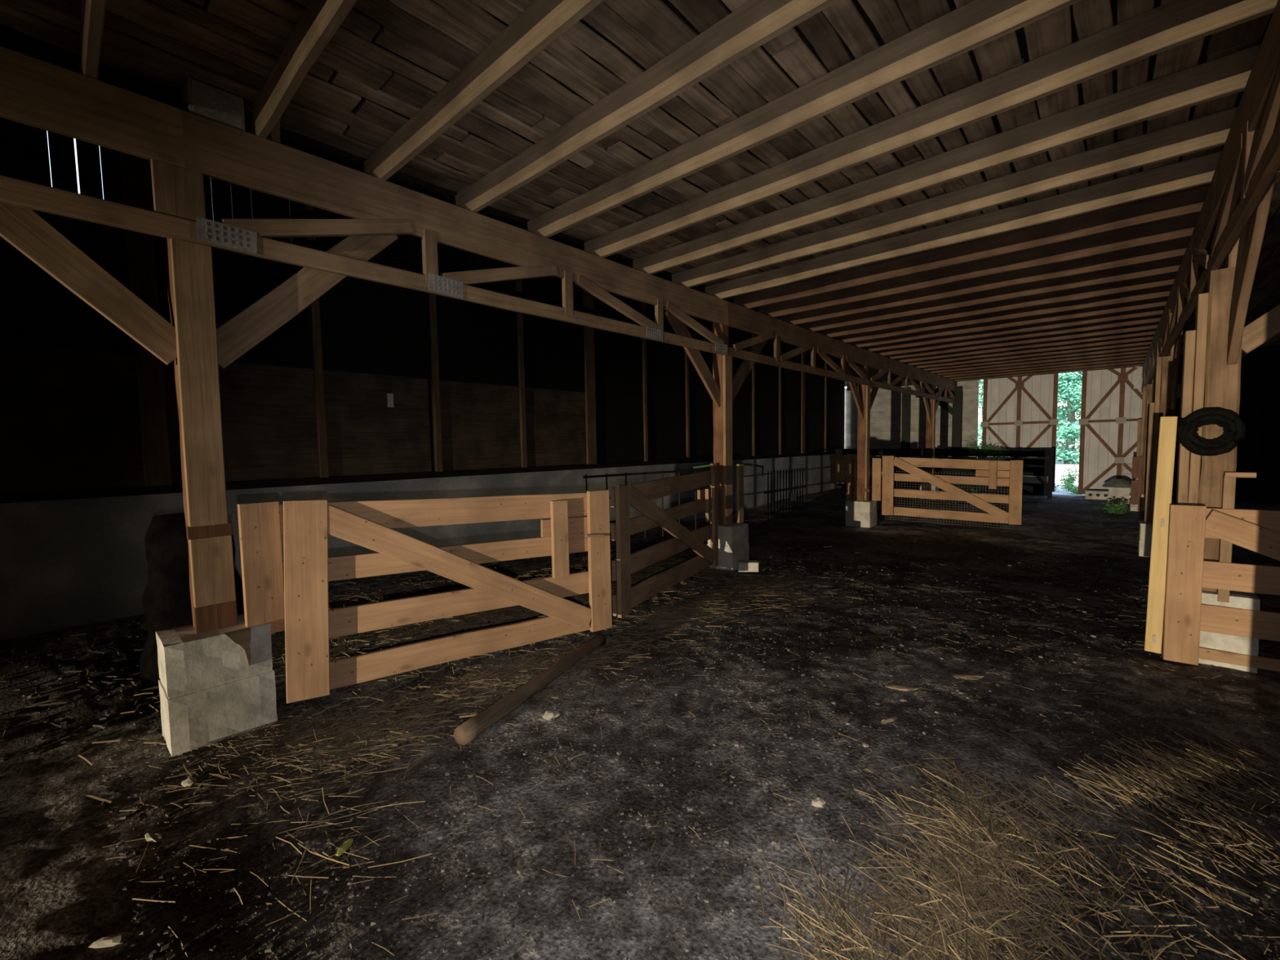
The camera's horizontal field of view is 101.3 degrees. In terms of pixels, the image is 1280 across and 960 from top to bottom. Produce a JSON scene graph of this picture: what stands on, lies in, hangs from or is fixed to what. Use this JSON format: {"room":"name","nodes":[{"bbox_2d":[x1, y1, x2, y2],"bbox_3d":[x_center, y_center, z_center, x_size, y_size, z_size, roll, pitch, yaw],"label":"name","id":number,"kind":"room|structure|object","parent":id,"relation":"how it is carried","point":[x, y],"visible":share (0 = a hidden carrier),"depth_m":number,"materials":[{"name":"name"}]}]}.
{"room":"farm building","nodes":[
{"label":"farm building","id":0,"kind":"room"},
{"bbox_2d":[0,117,846,640],"bbox_3d":[-7.694,-0.668,2.329,0.228,5.500,45.200,2,5,42],"label":"wall","id":1,"kind":"structure","parent":0,"point":[489,401],"depth_m":6.41,"materials":[{"name":"black"}]},
{"bbox_2d":[386,393,394,407],"bbox_3d":[-3.343,-1.067,7.034,0.004,0.180,0.080,2,5,42],"label":"paper notice","id":2,"kind":"object","parent":1,"relation":"attached to","point":[389,396],"visible":1,"depth_m":7.03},
{"bbox_2d":[0,487,1279,959],"bbox_3d":[-3.253,1.818,-1.502,11.700,0.166,45.200,2,5,42],"label":"floor","id":3,"kind":"structure","parent":0,"point":[60,895],"depth_m":2.58,"materials":[{"name":"soil"}]},
{"bbox_2d":[88,931,133,948],"bbox_3d":[-1.739,1.516,1.727,0.113,0.028,0.037,-2,4,-12],"label":"stone","id":4,"kind":"object","parent":3,"relation":"on","point":[113,940],"visible":1,"depth_m":1.72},
{"bbox_2d":[144,832,162,843],"bbox_3d":[-2.037,1.495,2.193,0.103,0.025,0.041,0,4,12],"label":"stone","id":5,"kind":"object","parent":3,"relation":"on","point":[156,837],"visible":1,"depth_m":2.18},
{"bbox_2d":[181,776,197,788],"bbox_3d":[-2.191,1.468,2.550,0.073,0.038,0.057,2,5,42],"label":"stone","id":6,"kind":"object","parent":3,"relation":"on","point":[189,781],"visible":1,"depth_m":2.54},
{"bbox_2d":[138,512,244,685],"bbox_3d":[-3.319,0.827,3.917,0.526,1.160,0.654,2,5,42],"label":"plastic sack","id":7,"kind":"object","parent":3,"relation":"on","point":[166,600],"visible":0.47,"depth_m":3.69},
{"bbox_2d":[155,613,277,757],"bbox_3d":[-2.452,1.179,3.050,0.392,0.666,0.485,2,5,42],"label":"concrete pier","id":8,"kind":"object","parent":3,"relation":"on","point":[216,685],"visible":0.89,"depth_m":2.91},
{"bbox_2d":[0,158,398,633],"bbox_3d":[-2.468,-0.532,2.934,0.279,2.910,2.322,2,5,42],"label":"column","id":9,"kind":"structure","parent":8,"relation":"on","point":[197,349],"depth_m":2.91,"materials":[{"name":"beige wood"}]},
{"bbox_2d":[0,45,190,241],"bbox_3d":[-4.215,-1.482,0.895,0.050,0.694,5.245,2,5,42],"label":"girder","id":10,"kind":"object","parent":9,"relation":"attached to","point":[34,92],"visible":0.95,"depth_m":2.55,"materials":[{"name":"wood"}]},
{"bbox_2d":[279,489,612,703],"bbox_3d":[-1.206,0.677,3.749,2.250,1.220,0.133,-3,4,-33],"label":"gate","id":11,"kind":"object","parent":9,"relation":"attached to","point":[306,525],"visible":0.98,"depth_m":3.60,"materials":[{"name":"beige wood"}]},
{"bbox_2d":[181,108,728,355],"bbox_3d":[-0.664,-1.797,4.804,0.053,0.694,5.335,2,5,42],"label":"girder","id":12,"kind":"object","parent":9,"relation":"attached to","point":[217,150],"visible":1,"depth_m":3.71,"materials":[{"name":"wood"}]},
{"bbox_2d":[181,76,271,133],"bbox_3d":[-2.382,-2.099,3.033,0.234,0.189,0.368,2,5,42],"label":"metal box","id":13,"kind":"object","parent":12,"relation":"on","point":[202,99],"visible":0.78,"depth_m":2.92,"materials":[{"name":"grey metal"}]},
{"bbox_2d":[268,119,279,142],"bbox_3d":[-2.201,-2.106,3.161,0.074,0.195,0.050,2,5,42],"label":"cleat","id":14,"kind":"object","parent":12,"relation":"on","point":[274,135],"visible":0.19,"depth_m":3.15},
{"bbox_2d":[102,715,493,959],"bbox_3d":[-1.389,1.464,2.389,1.316,0.044,1.310,1,4,30],"label":"stalks","id":15,"kind":"object","parent":3,"relation":"on","point":[282,807],"visible":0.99,"depth_m":2.16},
{"bbox_2d":[335,838,353,856],"bbox_3d":[-1.193,1.483,2.121,0.033,0.031,0.082,-1,4,0],"label":"leaf","id":16,"kind":"object","parent":3,"relation":"on","point":[344,847],"visible":1,"depth_m":2.11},
{"bbox_2d":[0,546,791,836],"bbox_3d":[-1.483,1.271,5.364,8.168,0.105,4.914,-3,4,-34],"label":"bedding","id":17,"kind":"object","parent":3,"relation":"on","point":[466,619],"visible":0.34,"depth_m":4.47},
{"bbox_2d":[119,626,685,823],"bbox_3d":[-0.966,1.377,3.468,3.544,0.070,1.349,-4,5,-40],"label":"litter","id":18,"kind":"object","parent":3,"relation":"on","point":[364,731],"visible":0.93,"depth_m":2.91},
{"bbox_2d":[453,634,606,745],"bbox_3d":[-0.636,1.343,3.552,0.115,0.113,1.553,1,4,26],"label":"wooden pole","id":19,"kind":"object","parent":3,"relation":"on","point":[477,724],"visible":1,"depth_m":3.24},
{"bbox_2d":[542,710,559,719],"bbox_3d":[-0.525,1.389,3.106,0.104,0.044,0.074,-2,4,-9],"label":"stone","id":20,"kind":"object","parent":3,"relation":"on","point":[548,714],"visible":1,"depth_m":3.09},
{"bbox_2d":[0,533,1279,959],"bbox_3d":[0.953,1.275,5.673,7.943,0.183,10.524,2,5,42],"label":"straw","id":21,"kind":"object","parent":3,"relation":"on","point":[164,948],"visible":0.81,"depth_m":2.26,"materials":[{"name":"plant"}]},
{"bbox_2d":[582,468,710,538],"bbox_3d":[0.406,0.414,9.269,3.105,1.167,0.040,-3,4,-33],"label":"panel","id":22,"kind":"object","parent":3,"relation":"on","point":[625,474],"visible":0.4,"depth_m":9.09,"materials":[{"name":"black metal"}]},
{"bbox_2d":[693,462,764,476],"bbox_3d":[1.587,-0.183,9.383,1.238,0.237,0.380,0,4,17],"label":"garden hose","id":23,"kind":"object","parent":22,"relation":"hanging from","point":[733,464],"visible":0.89,"depth_m":9.40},
{"bbox_2d":[92,541,1279,959],"bbox_3d":[1.580,1.327,4.399,4.769,0.120,8.648,2,5,42],"label":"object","id":24,"kind":"object","parent":3,"relation":"on","point":[373,838],"visible":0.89,"depth_m":2.66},
{"bbox_2d":[604,564,836,659],"bbox_3d":[1.028,1.231,5.418,1.370,0.066,3.946,2,5,42],"label":"straw","id":25,"kind":"object","parent":3,"relation":"on","point":[703,602],"visible":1,"depth_m":5.20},
{"bbox_2d":[706,522,749,570],"bbox_3d":[1.182,0.888,7.046,0.405,0.605,0.425,2,5,42],"label":"concrete pier","id":26,"kind":"object","parent":3,"relation":"on","point":[733,539],"visible":0.66,"depth_m":6.86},
{"bbox_2d":[664,311,767,548],"bbox_3d":[1.115,-0.634,6.892,0.278,3.340,2.322,2,5,42],"label":"column","id":27,"kind":"structure","parent":26,"relation":"on","point":[721,386],"depth_m":6.84,"materials":[{"name":"beige wood"}]},
{"bbox_2d":[610,467,718,617],"bbox_3d":[0.372,0.548,5.759,0.108,1.253,2.377,1,4,30],"label":"gate","id":28,"kind":"object","parent":27,"relation":"attached to","point":[637,495],"visible":1,"depth_m":5.47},
{"bbox_2d":[727,301,869,385],"bbox_3d":[2.875,-2.110,8.706,0.052,0.695,5.220,2,5,42],"label":"girder","id":29,"kind":"object","parent":27,"relation":"attached to","point":[740,317],"visible":0.99,"depth_m":8.10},
{"bbox_2d":[737,560,758,572],"bbox_3d":[1.363,1.087,6.629,0.244,0.120,0.150,-1,4,7],"label":"concrete block","id":30,"kind":"object","parent":3,"relation":"on","point":[744,566],"visible":1,"depth_m":6.56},
{"bbox_2d":[764,467,806,518],"bbox_3d":[3.320,0.268,11.889,0.036,1.020,2.000,2,5,42],"label":"panel","id":31,"kind":"object","parent":3,"relation":"on","point":[800,486],"visible":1,"depth_m":11.78,"materials":[{"name":"black metal"}]},
{"bbox_2d":[791,493,795,501],"bbox_3d":[3.531,0.394,12.053,0.020,0.180,0.210,2,5,42],"label":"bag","id":32,"kind":"object","parent":31,"relation":"attached to","point":[793,495],"visible":1,"depth_m":12.02,"materials":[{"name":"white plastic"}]},
{"bbox_2d":[812,795,826,808],"bbox_3d":[0.796,1.426,2.331,0.057,0.040,0.065,2,5,42],"label":"stone","id":33,"kind":"object","parent":3,"relation":"on","point":[818,802],"visible":1,"depth_m":2.31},
{"bbox_2d":[829,453,857,500],"bbox_3d":[4.317,0.137,11.161,0.594,1.380,0.128,2,5,42],"label":"fence","id":34,"kind":"object","parent":3,"relation":"on","point":[842,470],"visible":0.84,"depth_m":11.17,"materials":[{"name":"beige wood"}]},
{"bbox_2d":[844,499,876,528],"bbox_3d":[4.579,0.723,10.871,0.505,0.607,0.435,2,5,42],"label":"concrete pier","id":35,"kind":"object","parent":3,"relation":"on","point":[860,513],"visible":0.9,"depth_m":10.71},
{"bbox_2d":[844,361,883,501],"bbox_3d":[4.609,-1.093,10.739,2.291,3.040,0.512,-4,5,-37],"label":"column","id":36,"kind":"structure","parent":35,"relation":"on","point":[864,399],"depth_m":10.73,"materials":[{"name":"beige wood"}]},
{"bbox_2d":[869,351,935,399],"bbox_3d":[6.387,-2.420,12.576,0.052,0.696,5.250,2,5,42],"label":"girder","id":37,"kind":"object","parent":36,"relation":"attached to","point":[883,363],"visible":1,"depth_m":12.15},
{"bbox_2d":[881,455,1023,528],"bbox_3d":[6.069,0.223,10.319,2.384,1.415,0.114,1,4,23],"label":"gate","id":38,"kind":"object","parent":36,"relation":"attached to","point":[950,492],"visible":1,"depth_m":10.26,"materials":[{"name":"beige wood"}]},
{"bbox_2d":[862,742,869,746],"bbox_3d":[1.183,1.395,2.763,0.034,0.016,0.036,-3,4,-34],"label":"stone","id":39,"kind":"object","parent":3,"relation":"on","point":[864,744],"visible":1,"depth_m":2.75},
{"bbox_2d":[880,716,897,724],"bbox_3d":[1.429,1.377,3.011,0.138,0.019,0.035,-3,4,-24],"label":"chip","id":40,"kind":"object","parent":3,"relation":"on","point":[887,720],"visible":1,"depth_m":3.00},
{"bbox_2d":[884,684,919,691],"bbox_3d":[1.702,1.348,3.408,0.201,0.020,0.067,0,4,12],"label":"chip","id":41,"kind":"object","parent":3,"relation":"on","point":[895,686],"visible":1,"depth_m":3.40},
{"bbox_2d":[920,483,937,499],"bbox_3d":[8.139,0.360,14.760,0.405,0.505,0.406,2,5,42],"label":"concrete pier","id":42,"kind":"object","parent":3,"relation":"on","point":[923,486],"visible":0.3,"depth_m":14.62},
{"bbox_2d":[919,382,942,484],"bbox_3d":[8.108,-1.406,14.647,0.205,3.040,2.322,2,5,42],"label":"column","id":43,"kind":"structure","parent":42,"relation":"on","point":[931,405],"depth_m":14.58,"materials":[{"name":"beige wood"}]},
{"bbox_2d":[934,374,956,404],"bbox_3d":[9.019,-2.654,15.478,0.050,0.694,2.600,2,5,42],"label":"girder","id":44,"kind":"object","parent":43,"relation":"attached to","point":[946,384],"visible":0.97,"depth_m":15.43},
{"bbox_2d":[915,386,962,475],"bbox_3d":[9.531,-1.295,16.814,1.311,3.290,0.163,2,5,42],"label":"column","id":45,"kind":"structure","parent":3,"relation":"on","point":[956,411],"depth_m":16.38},
{"bbox_2d":[835,448,1053,498],"bbox_3d":[8.848,-0.278,15.986,5.873,1.390,0.102,2,5,42],"label":"fence","id":46,"kind":"object","parent":3,"relation":"on","point":[1031,489],"visible":0.34,"depth_m":15.10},
{"bbox_2d":[964,436,1013,459],"bbox_3d":[9.880,-0.833,14.883,1.204,0.788,0.461,2,5,42],"label":"leafy branch","id":47,"kind":"object","parent":46,"relation":"on","point":[989,450],"visible":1,"depth_m":14.89,"materials":[{"name":"green plant"}]},
{"bbox_2d":[953,673,984,679],"bbox_3d":[2.231,1.335,3.555,0.202,0.022,0.092,-1,4,7],"label":"chip","id":48,"kind":"object","parent":3,"relation":"on","point":[966,677],"visible":1,"depth_m":3.55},
{"bbox_2d":[751,711,1279,959],"bbox_3d":[1.734,1.411,2.197,3.254,0.080,1.451,-4,5,-36],"label":"heap","id":49,"kind":"object","parent":3,"relation":"on","point":[958,882],"visible":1,"depth_m":1.93,"materials":[{"name":"plant"}]},
{"bbox_2d":[1083,769,1095,775],"bbox_3d":[2.151,1.400,2.510,0.016,0.016,0.052,-3,4,-30],"label":"stone","id":50,"kind":"object","parent":3,"relation":"on","point":[1086,771],"visible":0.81,"depth_m":2.51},
{"bbox_2d":[1084,490,1108,499],"bbox_3d":[12.002,0.398,13.755,0.500,0.220,0.208,2,5,42],"label":"cinder block","id":51,"kind":"object","parent":3,"relation":"on","point":[1090,495],"visible":0.94,"depth_m":13.71,"materials":[{"name":"grey concrete"}]},
{"bbox_2d":[1101,501,1135,514],"bbox_3d":[10.309,0.614,11.363,0.590,0.285,0.497,0,4,13],"label":"clump","id":52,"kind":"object","parent":3,"relation":"on","point":[1110,508],"visible":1,"depth_m":11.29,"materials":[{"name":"green plant"}]},
{"bbox_2d":[1106,493,1129,504],"bbox_3d":[11.758,0.467,12.905,0.400,0.200,0.400,2,5,42],"label":"concrete block","id":53,"kind":"object","parent":3,"relation":"on","point":[1116,499],"visible":0.81,"depth_m":12.75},
{"bbox_2d":[1108,487,1129,495],"bbox_3d":[11.768,0.267,12.893,0.380,0.200,0.380,2,5,42],"label":"concrete block","id":54,"kind":"object","parent":53,"relation":"on","point":[1112,491],"visible":0.73,"depth_m":12.76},
{"bbox_2d":[1102,478,1131,488],"bbox_3d":[11.751,0.068,12.880,0.628,0.200,0.628,2,5,42],"label":"tub","id":55,"kind":"object","parent":54,"relation":"on","point":[1115,482],"visible":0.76,"depth_m":12.73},
{"bbox_2d":[1130,455,1143,511],"bbox_3d":[10.859,0.083,11.476,0.170,1.220,0.076,2,5,42],"label":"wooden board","id":56,"kind":"object","parent":3,"relation":"on","point":[1137,462],"visible":1,"depth_m":11.45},
{"bbox_2d":[1129,493,1145,511],"bbox_3d":[11.108,0.532,11.607,0.405,0.466,0.404,2,5,42],"label":"concrete pier","id":57,"kind":"object","parent":3,"relation":"on","point":[1132,508],"visible":0.33,"depth_m":11.47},
{"bbox_2d":[1135,373,1181,493],"bbox_3d":[11.374,-1.222,11.225,1.055,3.080,2.322,2,5,42],"label":"column","id":58,"kind":"structure","parent":57,"relation":"on","point":[1148,392],"depth_m":11.46,"materials":[{"name":"beige wood"}]},
{"bbox_2d":[1141,353,1147,392],"bbox_3d":[12.044,-2.514,12.508,0.052,0.696,2.950,2,5,42],"label":"girder","id":59,"kind":"object","parent":58,"relation":"attached to","point":[1144,366],"visible":0.56,"depth_m":12.43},
{"bbox_2d":[1137,520,1152,556],"bbox_3d":[7.552,0.899,7.654,0.414,0.566,0.505,2,5,42],"label":"concrete pier","id":60,"kind":"object","parent":3,"relation":"on","point":[1145,528],"visible":0.37,"depth_m":7.57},
{"bbox_2d":[1144,328,1262,521],"bbox_3d":[7.852,-0.911,7.343,1.054,3.080,2.322,2,5,42],"label":"column","id":61,"kind":"structure","parent":60,"relation":"on","point":[1166,388],"depth_m":7.56,"materials":[{"name":"beige wood"}]},
{"bbox_2d":[1146,309,1164,384],"bbox_3d":[9.294,-2.271,9.477,0.052,0.694,5.250,2,5,42],"label":"girder","id":62,"kind":"object","parent":61,"relation":"attached to","point":[1155,350],"visible":0.81,"depth_m":9.06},
{"bbox_2d":[1161,174,1218,356],"bbox_3d":[5.779,-1.960,5.603,0.051,0.694,5.230,2,5,42],"label":"girder","id":63,"kind":"object","parent":61,"relation":"attached to","point":[1187,284],"visible":0.92,"depth_m":4.70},
{"bbox_2d":[1144,416,1177,653],"bbox_3d":[3.802,0.401,3.833,0.184,1.719,0.094,-3,4,-32],"label":"plank","id":64,"kind":"object","parent":3,"relation":"on","point":[1168,424],"visible":0.97,"depth_m":3.82,"materials":[{"name":"yellow wood"}]},
{"bbox_2d":[1184,708,1195,714],"bbox_3d":[3.233,1.362,3.087,0.031,0.015,0.051,-2,4,-16],"label":"stone","id":65,"kind":"object","parent":3,"relation":"on","point":[1187,710],"visible":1,"depth_m":3.08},
{"bbox_2d":[1161,590,1260,673],"bbox_3d":[4.140,1.064,3.837,0.466,0.565,0.385,2,5,42],"label":"concrete pier","id":66,"kind":"object","parent":3,"relation":"on","point":[1242,600],"visible":0.26,"depth_m":3.63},
{"bbox_2d":[1176,173,1279,591],"bbox_3d":[4.343,-0.670,3.473,1.054,2.940,2.322,2,5,42],"label":"column","id":67,"kind":"structure","parent":66,"relation":"on","point":[1212,352],"depth_m":3.64,"materials":[{"name":"beige wood"}]},
{"bbox_2d":[1177,406,1246,456],"bbox_3d":[3.962,-0.336,3.641,0.323,0.340,0.087,2,5,42],"label":"coil","id":68,"kind":"object","parent":67,"relation":"hanging from","point":[1234,428],"visible":1,"depth_m":3.62,"materials":[{"name":"black rubber"}]},
{"bbox_2d":[1208,0,1279,272],"bbox_3d":[2.291,-1.652,1.759,0.050,0.694,5.170,2,5,42],"label":"girder","id":69,"kind":"object","parent":67,"relation":"attached to","point":[1249,161],"visible":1,"depth_m":2.63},
{"bbox_2d":[1162,471,1279,671],"bbox_3d":[4.745,0.646,3.051,2.402,1.352,0.131,2,5,38],"label":"gate","id":70,"kind":"object","parent":3,"relation":"on","point":[1258,531],"visible":1,"depth_m":3.63,"materials":[{"name":"beige wood"}]},
{"bbox_2d":[0,0,1279,355],"bbox_3d":[-3.300,-2.600,-1.679,12.200,1.480,45.400,2,5,42],"label":"ceiling","id":71,"kind":"structure","parent":0,"point":[387,60],"depth_m":2.95,"materials":[{"name":"wood"}]},
{"bbox_2d":[79,0,106,79],"bbox_3d":[-1.137,-1.998,1.166,4.610,0.207,0.061,2,5,42],"label":"joist","id":72,"kind":"object","parent":71,"relation":"attached to","point":[93,11],"visible":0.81,"depth_m":2.34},
{"bbox_2d":[244,0,357,138],"bbox_3d":[-0.675,-2.038,1.675,4.610,0.205,0.063,2,5,42],"label":"joist","id":73,"kind":"object","parent":71,"relation":"attached to","point":[321,20],"visible":0.88,"depth_m":2.54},
{"bbox_2d":[364,0,604,180],"bbox_3d":[-0.209,-2.078,2.188,4.610,0.203,0.058,2,5,42],"label":"joist","id":74,"kind":"object","parent":71,"relation":"attached to","point":[543,22],"visible":0.93,"depth_m":2.70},
{"bbox_2d":[455,0,839,212],"bbox_3d":[0.244,-2.119,2.687,4.610,0.205,0.058,2,5,42],"label":"joist","id":75,"kind":"object","parent":71,"relation":"attached to","point":[754,24],"visible":0.95,"depth_m":2.82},
{"bbox_2d":[527,0,1081,237],"bbox_3d":[0.717,-2.162,3.209,4.610,0.207,0.062,2,5,42],"label":"joist","id":76,"kind":"object","parent":71,"relation":"attached to","point":[975,24],"visible":0.96,"depth_m":2.92,"materials":[{"name":"wood"}]},
{"bbox_2d":[584,0,1277,257],"bbox_3d":[1.169,-2.202,3.707,4.610,0.208,0.060,2,5,42],"label":"joist","id":77,"kind":"object","parent":71,"relation":"attached to","point":[1175,23],"visible":0.96,"depth_m":3.00,"materials":[{"name":"wood"}]},
{"bbox_2d":[632,44,1261,274],"bbox_3d":[1.639,-2.243,4.225,4.610,0.205,0.055,2,5,42],"label":"joist","id":78,"kind":"object","parent":71,"relation":"attached to","point":[1227,75],"visible":0.96,"depth_m":3.51,"materials":[{"name":"wood"}]},
{"bbox_2d":[671,106,1238,287],"bbox_3d":[2.102,-2.285,4.735,4.610,0.206,0.056,2,5,42],"label":"joist","id":79,"kind":"object","parent":71,"relation":"attached to","point":[1211,131],"visible":0.91,"depth_m":4.09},
{"bbox_2d":[705,151,1222,298],"bbox_3d":[2.563,-2.325,5.243,4.610,0.207,0.061,2,5,42],"label":"joist","id":80,"kind":"object","parent":71,"relation":"attached to","point":[1199,171],"visible":0.91,"depth_m":4.66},
{"bbox_2d":[733,184,1209,308],"bbox_3d":[3.016,-2.364,5.742,4.610,0.205,0.061,2,5,42],"label":"joist","id":81,"kind":"object","parent":71,"relation":"attached to","point":[1188,202],"visible":0.91,"depth_m":5.20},
{"bbox_2d":[758,212,1217,317],"bbox_3d":[3.483,-2.405,6.256,4.610,0.205,0.058,2,5,42],"label":"joist","id":82,"kind":"object","parent":71,"relation":"attached to","point":[1180,227],"visible":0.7,"depth_m":5.74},
{"bbox_2d":[780,236,1208,324],"bbox_3d":[3.941,-2.448,6.761,4.610,0.205,0.060,2,5,42],"label":"joist","id":83,"kind":"object","parent":71,"relation":"attached to","point":[1177,247],"visible":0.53,"depth_m":6.30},
{"bbox_2d":[817,271,1177,337],"bbox_3d":[4.872,-2.530,7.787,4.610,0.207,0.058,2,5,42],"label":"joist","id":84,"kind":"object","parent":71,"relation":"attached to","point":[1166,279],"visible":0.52,"depth_m":7.39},
{"bbox_2d":[800,256,1199,331],"bbox_3d":[4.410,-2.490,7.279,4.610,0.204,0.057,2,5,42],"label":"joist","id":85,"kind":"object","parent":71,"relation":"attached to","point":[1171,264],"visible":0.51,"depth_m":6.86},
{"bbox_2d":[832,284,1172,342],"bbox_3d":[5.336,-2.570,8.298,4.610,0.206,0.060,2,5,42],"label":"joist","id":86,"kind":"object","parent":71,"relation":"attached to","point":[1160,291],"visible":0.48,"depth_m":7.91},
{"bbox_2d":[847,296,1168,347],"bbox_3d":[5.795,-2.611,8.804,4.610,0.206,0.057,2,5,42],"label":"joist","id":87,"kind":"object","parent":71,"relation":"attached to","point":[1157,302],"visible":0.51,"depth_m":8.45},
{"bbox_2d":[861,306,1164,351],"bbox_3d":[6.250,-2.651,9.306,4.610,0.206,0.060,2,5,42],"label":"joist","id":88,"kind":"object","parent":71,"relation":"attached to","point":[1157,310],"visible":0.5,"depth_m":8.96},
{"bbox_2d":[872,314,1161,355],"bbox_3d":[6.714,-2.692,9.817,4.610,0.207,0.060,2,5,42],"label":"joist","id":89,"kind":"object","parent":71,"relation":"attached to","point":[1154,318],"visible":0.49,"depth_m":9.50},
{"bbox_2d":[884,321,1159,359],"bbox_3d":[7.171,-2.732,10.321,4.610,0.204,0.058,2,5,42],"label":"joist","id":90,"kind":"object","parent":71,"relation":"attached to","point":[1153,325],"visible":0.5,"depth_m":9.99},
{"bbox_2d":[893,328,1156,362],"bbox_3d":[7.634,-2.774,10.831,4.610,0.207,0.058,2,5,42],"label":"joist","id":91,"kind":"object","parent":71,"relation":"attached to","point":[1152,331],"visible":0.48,"depth_m":10.56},
{"bbox_2d":[902,334,1154,365],"bbox_3d":[8.102,-2.816,11.347,4.610,0.206,0.058,2,5,42],"label":"joist","id":92,"kind":"object","parent":71,"relation":"attached to","point":[1148,337],"visible":0.39,"depth_m":11.05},
{"bbox_2d":[912,339,1152,368],"bbox_3d":[8.560,-2.853,11.851,4.610,0.202,0.052,2,5,42],"label":"joist","id":93,"kind":"object","parent":71,"relation":"attached to","point":[1144,342],"visible":0.36,"depth_m":11.61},
{"bbox_2d":[919,344,1151,370],"bbox_3d":[9.018,-2.897,12.356,4.610,0.206,0.055,2,5,42],"label":"joist","id":94,"kind":"object","parent":71,"relation":"attached to","point":[1147,346],"visible":0.37,"depth_m":12.04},
{"bbox_2d":[926,348,1149,373],"bbox_3d":[9.480,-2.936,12.866,4.610,0.203,0.055,2,5,42],"label":"joist","id":95,"kind":"object","parent":71,"relation":"attached to","point":[1140,351],"visible":0.41,"depth_m":12.67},
{"bbox_2d":[933,352,1147,375],"bbox_3d":[9.940,-2.979,13.372,4.610,0.204,0.061,2,5,42],"label":"joist","id":96,"kind":"object","parent":71,"relation":"attached to","point":[1144,354],"visible":0.38,"depth_m":13.10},
{"bbox_2d":[940,356,1146,377],"bbox_3d":[10.401,-3.019,13.880,4.610,0.206,0.060,2,5,42],"label":"joist","id":97,"kind":"object","parent":71,"relation":"attached to","point":[1139,357],"visible":0.41,"depth_m":13.62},
{"bbox_2d":[945,360,1145,379],"bbox_3d":[10.867,-3.059,14.394,4.610,0.206,0.059,2,5,42],"label":"joist","id":98,"kind":"object","parent":71,"relation":"attached to","point":[1138,361],"visible":0.37,"depth_m":14.18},
{"bbox_2d":[951,362,1144,381],"bbox_3d":[11.333,-3.100,14.908,4.610,0.205,0.056,2,5,42],"label":"joist","id":99,"kind":"object","parent":71,"relation":"attached to","point":[1135,364],"visible":0.41,"depth_m":14.74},
{"bbox_2d":[844,345,1279,503],"bbox_3d":[11.771,-2.049,15.014,12.000,5.053,0.246,2,5,42],"label":"wall","id":100,"kind":"structure","parent":0,"point":[897,419],"depth_m":16.36,"materials":[{"name":"black"}]},
{"bbox_2d":[981,373,1058,491],"bbox_3d":[11.202,-1.418,15.555,1.870,3.460,0.065,2,5,42],"label":"door","id":101,"kind":"structure","parent":100,"relation":"in","point":[1020,412],"depth_m":15.45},
{"bbox_2d":[1077,366,1151,495],"bbox_3d":[12.882,-1.330,14.038,1.780,3.500,0.065,2,5,42],"label":"door","id":102,"kind":"structure","parent":100,"relation":"in","point":[1111,409],"depth_m":14.22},
{"bbox_2d":[1121,459,1133,480],"bbox_3d":[12.985,-0.210,13.971,0.233,0.670,0.023,2,5,42],"label":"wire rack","id":103,"kind":"object","parent":102,"relation":"attached to","point":[1132,479],"visible":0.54,"depth_m":14.01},
{"bbox_2d":[1133,368,1142,388],"bbox_3d":[13.027,-2.646,13.736,0.159,0.512,0.023,2,5,42],"label":"strip","id":104,"kind":"object","parent":102,"relation":"hanging from","point":[1140,370],"visible":1,"depth_m":13.73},
{"bbox_2d":[1235,405,1261,502],"bbox_3d":[14.277,-0.617,12.704,0.900,2.300,0.050,2,5,42],"label":"door","id":105,"kind":"structure","parent":100,"relation":"in","point":[1247,449],"depth_m":12.48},
{"label":"outside","id":106,"kind":"structure","parent":0,"visible":0},
{"bbox_2d":[1052,454,1130,497],"bbox_3d":[29.948,-0.950,33.079,60.000,0.200,50.800,2,5,42],"label":"ground","id":107,"kind":"structure","parent":106,"point":[1060,468],"depth_m":23.46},
{"bbox_2d":[977,379,983,448],"bbox_3d":[23.790,-5.985,36.122,5.393,10.295,6.443,-4,5,-37],"label":"leafy tree","id":108,"kind":"object","parent":107,"relation":"on","point":[980,381],"visible":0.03,"depth_m":35.72,"materials":[{"name":"green plant"}]},
{"bbox_2d":[1057,464,1078,491],"bbox_3d":[13.080,-0.061,16.000,0.557,0.832,0.722,2,5,42],"label":"clump","id":109,"kind":"object","parent":107,"relation":"on","point":[1068,481],"visible":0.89,"depth_m":15.97,"materials":[{"name":"green plant"}]},
{"bbox_2d":[1055,371,1082,464],"bbox_3d":[27.033,-5.902,33.033,6.717,10.465,5.531,1,4,34],"label":"leafy tree","id":110,"kind":"object","parent":107,"relation":"on","point":[1069,386],"visible":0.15,"depth_m":32.35,"materials":[{"name":"green plant"}]},
{"bbox_2d":[1056,371,1081,453],"bbox_3d":[29.536,-7.250,38.999,6.834,12.034,5.467,1,4,31],"label":"leafy tree","id":111,"kind":"object","parent":107,"relation":"on","point":[1059,401],"visible":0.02,"depth_m":37.73,"materials":[{"name":"green plant"}]},
{"bbox_2d":[1063,484,1084,494],"bbox_3d":[12.606,0.292,15.107,0.515,0.332,0.653,-2,4,-13],"label":"clump","id":112,"kind":"object","parent":107,"relation":"on","point":[1075,490],"visible":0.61,"depth_m":15.20,"materials":[{"name":"green plant"}]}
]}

